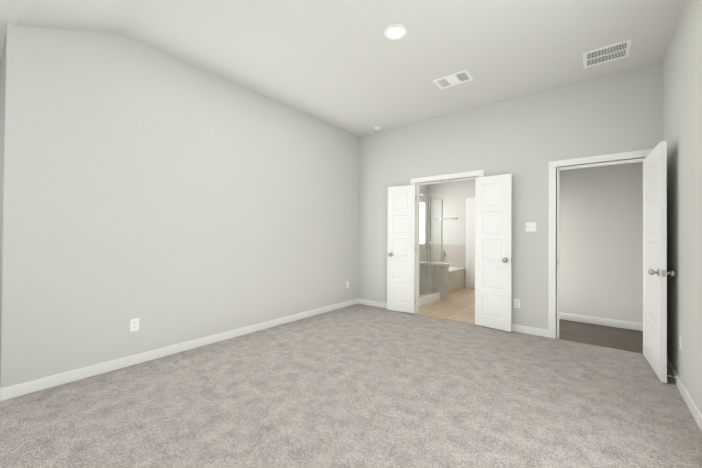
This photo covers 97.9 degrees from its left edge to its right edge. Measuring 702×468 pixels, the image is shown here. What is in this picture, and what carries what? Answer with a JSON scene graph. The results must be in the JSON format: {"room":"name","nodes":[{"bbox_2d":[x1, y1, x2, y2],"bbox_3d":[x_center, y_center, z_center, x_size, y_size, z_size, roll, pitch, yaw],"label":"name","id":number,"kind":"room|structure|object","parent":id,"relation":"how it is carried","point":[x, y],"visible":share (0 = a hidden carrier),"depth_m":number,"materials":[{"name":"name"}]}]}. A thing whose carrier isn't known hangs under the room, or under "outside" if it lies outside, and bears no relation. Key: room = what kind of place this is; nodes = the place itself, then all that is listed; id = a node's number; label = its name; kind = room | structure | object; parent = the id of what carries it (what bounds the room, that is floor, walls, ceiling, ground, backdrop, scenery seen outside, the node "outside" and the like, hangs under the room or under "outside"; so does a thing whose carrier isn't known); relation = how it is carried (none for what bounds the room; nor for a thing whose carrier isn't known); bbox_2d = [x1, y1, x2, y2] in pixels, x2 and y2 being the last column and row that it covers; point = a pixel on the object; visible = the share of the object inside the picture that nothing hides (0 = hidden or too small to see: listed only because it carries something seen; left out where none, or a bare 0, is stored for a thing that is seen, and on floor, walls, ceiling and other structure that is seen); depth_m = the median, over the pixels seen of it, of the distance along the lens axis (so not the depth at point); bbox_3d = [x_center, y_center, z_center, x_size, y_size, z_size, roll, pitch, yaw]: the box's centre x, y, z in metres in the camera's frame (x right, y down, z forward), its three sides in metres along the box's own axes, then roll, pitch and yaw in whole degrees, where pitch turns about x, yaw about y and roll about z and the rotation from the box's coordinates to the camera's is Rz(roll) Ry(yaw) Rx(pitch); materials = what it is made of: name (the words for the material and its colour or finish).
{"room":"empty bedroom","nodes":[
{"label":"empty bedroom","id":0,"kind":"room"},
{"bbox_2d":[0,0,142,61],"bbox_3d":[-1.736,-1.724,0.896,5.130,0.370,2.440,0,-1,39],"label":"ceiling","id":1,"kind":"structure","parent":0,"point":[111,16],"depth_m":2.29,"materials":[{"name":"white paint"}]},
{"bbox_2d":[0,23,359,387],"bbox_3d":[-1.189,-0.279,3.941,0.120,3.000,4.350,0,-1,39],"label":"wall","id":2,"kind":"structure","parent":0,"point":[166,199],"depth_m":2.90,"materials":[{"name":"white paint"}]},
{"bbox_2d":[130,318,138,331],"bbox_3d":[-2.001,0.841,2.825,0.008,0.115,0.070,0,-1,39],"label":"outlet","id":3,"kind":"object","parent":2,"relation":"attached to","point":[134,324],"visible":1,"depth_m":2.82,"materials":[{"name":"white plastic"}]},
{"bbox_2d":[0,298,359,400],"bbox_3d":[-1.190,1.177,3.834,0.014,0.088,4.244,0,-1,39],"label":"baseboard","id":4,"kind":"structure","parent":2,"relation":"attached to","point":[13,391],"depth_m":2.87,"materials":[{"name":"white wood"}]},
{"bbox_2d":[0,303,701,467],"bbox_3d":[-0.639,1.241,2.269,5.130,0.060,6.022,0,-1,39],"label":"floor carpet","id":5,"kind":"object","parent":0,"point":[358,385],"visible":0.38,"depth_m":2.15,"materials":[{"name":"grey carpet"}]},
{"bbox_2d":[119,0,684,136],"bbox_3d":[0.583,-1.823,2.968,4.100,0.100,3.690,0,-1,39],"label":"ceiling","id":6,"kind":"structure","parent":0,"point":[348,66],"depth_m":2.88,"materials":[{"name":"white paint"}]},
{"bbox_2d":[384,24,406,39],"bbox_3d":[0.390,-1.771,2.679,0.196,0.012,0.196,0,-1,39],"label":"recessed light","id":7,"kind":"object","parent":6,"relation":"in","point":[395,31],"visible":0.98,"depth_m":2.67,"materials":[{"name":"white plastic"}]},
{"bbox_2d":[433,70,473,88],"bbox_3d":[1.168,-1.759,3.491,0.380,0.011,0.250,0,-1,39],"label":"ceiling vent","id":8,"kind":"object","parent":6,"relation":"in","point":[463,76],"visible":1,"depth_m":3.48,"materials":[{"name":"white metal"}]},
{"bbox_2d":[583,39,631,67],"bbox_3d":[2.494,-1.753,2.987,0.355,0.010,0.330,0,-1,39],"label":"ceiling vent","id":9,"kind":"object","parent":6,"relation":"in","point":[609,53],"visible":0.98,"depth_m":2.98,"materials":[{"name":"white metal"}]},
{"bbox_2d":[420,185,427,194],"bbox_3d":[1.063,-0.105,6.882,0.120,2.740,3.060,0,-1,39],"label":"wall","id":10,"kind":"structure","parent":0,"point":[423,188],"depth_m":7.80,"materials":[{"name":"white paint"}]},
{"bbox_2d":[417,287,474,323],"bbox_3d":[2.037,1.295,6.012,2.730,0.059,3.168,0,-1,39],"label":"floor","id":11,"kind":"structure","parent":0,"point":[458,305],"depth_m":5.22,"materials":[{"name":"beige tile"}]},
{"bbox_2d":[419,193,442,306],"bbox_3d":[1.014,0.270,5.856,1.066,1.970,1.384,0,-1,39],"label":"shower enclosure","id":12,"kind":"object","parent":11,"relation":"on","point":[431,232],"visible":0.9,"depth_m":5.63,"materials":[{"name":"clear glass"}]},
{"bbox_2d":[438,263,449,299],"bbox_3d":[1.417,0.916,6.275,1.177,0.692,0.230,0,-1,39],"label":"wall","id":13,"kind":"structure","parent":11,"relation":"on","point":[443,275],"depth_m":5.90,"materials":[{"name":"tile"}]},
{"bbox_2d":[448,267,464,293],"bbox_3d":[1.875,1.037,7.017,0.960,0.470,1.547,0,-1,39],"label":"bathtub","id":14,"kind":"object","parent":11,"relation":"on","point":[456,278],"visible":0.21,"depth_m":6.92,"materials":[{"name":"tile"}]},
{"bbox_2d":[428,179,474,286],"bbox_3d":[3.024,-0.087,7.195,2.490,2.740,0.120,0,-1,39],"label":"wall","id":15,"kind":"structure","parent":0,"point":[454,195],"depth_m":7.51,"materials":[{"name":"white paint"}]},
{"bbox_2d":[443,244,465,268],"bbox_3d":[2.382,0.551,7.617,0.960,0.580,0.008,0,-1,39],"label":"tiled wall","id":16,"kind":"structure","parent":15,"relation":"attached to","point":[455,256],"depth_m":7.46,"materials":[{"name":"beige tile"}]},
{"bbox_2d":[466,197,474,287],"bbox_3d":[3.126,0.207,7.019,0.950,2.150,0.020,0,-1,39],"label":"door frame","id":17,"kind":"structure","parent":15,"relation":"attached to","point":[470,242],"depth_m":7.25,"materials":[{"name":"white wood"}]},
{"bbox_2d":[358,62,661,329],"bbox_3d":[1.686,-0.252,4.348,4.100,3.000,0.120,0,-1,39],"label":"wall","id":18,"kind":"structure","parent":0,"point":[525,140],"depth_m":3.88,"materials":[{"name":"white paint"}]},
{"bbox_2d":[360,299,386,307],"bbox_3d":[0.539,1.202,5.159,1.017,0.088,0.014,0,-1,39],"label":"baseboard","id":19,"kind":"structure","parent":18,"relation":"attached to","point":[362,301],"depth_m":5.27,"materials":[{"name":"white wood"}]},
{"bbox_2d":[387,185,415,312],"bbox_3d":[0.804,0.233,4.879,0.470,2.000,0.165,0,-1,31],"label":"bathroom door","id":20,"kind":"structure","parent":18,"relation":"in","point":[401,248],"depth_m":4.86,"materials":[{"name":"white wood"}]},
{"bbox_2d":[411,170,483,313],"bbox_3d":[1.417,0.186,4.557,1.106,2.123,0.156,0,-1,39],"label":"door frame","id":21,"kind":"structure","parent":18,"relation":"attached to","point":[455,177],"depth_m":4.79,"materials":[{"name":"white wood"}]},
{"bbox_2d":[475,173,511,331],"bbox_3d":[1.866,0.234,4.029,0.165,2.000,0.470,1,-1,-43],"label":"bathroom door","id":22,"kind":"structure","parent":18,"relation":"in","point":[493,251],"depth_m":4.00,"materials":[{"name":"white wood"}]},
{"bbox_2d":[514,299,519,307],"bbox_3d":[2.121,0.887,3.900,0.070,0.115,0.008,0,-1,39],"label":"outlet","id":23,"kind":"object","parent":18,"relation":"attached to","point":[516,303],"visible":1,"depth_m":3.90,"materials":[{"name":"white plastic"}]},
{"bbox_2d":[512,324,547,336],"bbox_3d":[2.090,1.203,3.917,0.744,0.088,0.014,0,-1,39],"label":"baseboard","id":24,"kind":"structure","parent":18,"relation":"attached to","point":[517,328],"depth_m":3.80,"materials":[{"name":"white wood"}]},
{"bbox_2d":[525,222,535,231],"bbox_3d":[2.245,-0.088,3.814,0.116,0.115,0.010,0,-1,39],"label":"light switch","id":25,"kind":"object","parent":18,"relation":"attached to","point":[530,226],"visible":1,"depth_m":3.81,"materials":[{"name":"white plastic"}]},
{"bbox_2d":[548,149,652,338],"bbox_3d":[2.803,0.187,3.447,0.956,2.123,0.156,0,-1,39],"label":"door frame","id":26,"kind":"structure","parent":18,"relation":"attached to","point":[555,167],"depth_m":3.64,"materials":[{"name":"white wood"}]},
{"bbox_2d":[643,141,675,382],"bbox_3d":[2.818,0.232,2.847,0.165,2.000,0.777,0,-1,36],"label":"hall door","id":27,"kind":"structure","parent":18,"relation":"in","point":[655,272],"depth_m":2.69,"materials":[{"name":"white wood"}]},
{"bbox_2d":[558,319,642,353],"bbox_3d":[3.056,1.286,3.941,1.450,0.058,1.208,0,-1,39],"label":"floor","id":28,"kind":"structure","parent":0,"point":[630,340],"depth_m":3.77,"materials":[{"name":"brown wood"}]},
{"bbox_2d":[559,161,642,322],"bbox_3d":[3.407,-0.109,4.377,1.450,2.740,0.120,0,-1,39],"label":"wall","id":29,"kind":"structure","parent":0,"point":[601,242],"depth_m":4.23,"materials":[{"name":"white paint"}]},
{"bbox_2d":[559,312,642,330],"bbox_3d":[3.331,1.212,4.332,1.270,0.098,0.014,0,-1,39],"label":"baseboard","id":30,"kind":"structure","parent":29,"relation":"attached to","point":[605,322],"depth_m":4.21,"materials":[{"name":"white wood"}]},
{"bbox_2d":[662,0,701,413],"bbox_3d":[1.706,-0.280,1.188,0.120,3.000,7.230,0,-1,39],"label":"wall","id":31,"kind":"structure","parent":0,"point":[682,98],"depth_m":2.30,"materials":[{"name":"white paint"}]},
{"bbox_2d":[679,334,681,350],"bbox_3d":[2.612,0.858,2.424,0.008,0.115,0.070,0,-1,39],"label":"outlet","id":32,"kind":"object","parent":31,"relation":"attached to","point":[680,342],"visible":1,"depth_m":2.40,"materials":[{"name":"white plastic"}]},
{"bbox_2d":[667,357,701,431],"bbox_3d":[1.298,1.170,0.788,0.014,0.088,5.890,0,-1,39],"label":"baseboard","id":33,"kind":"structure","parent":31,"relation":"attached to","point":[693,408],"depth_m":2.21,"materials":[{"name":"white wood"}]}
]}

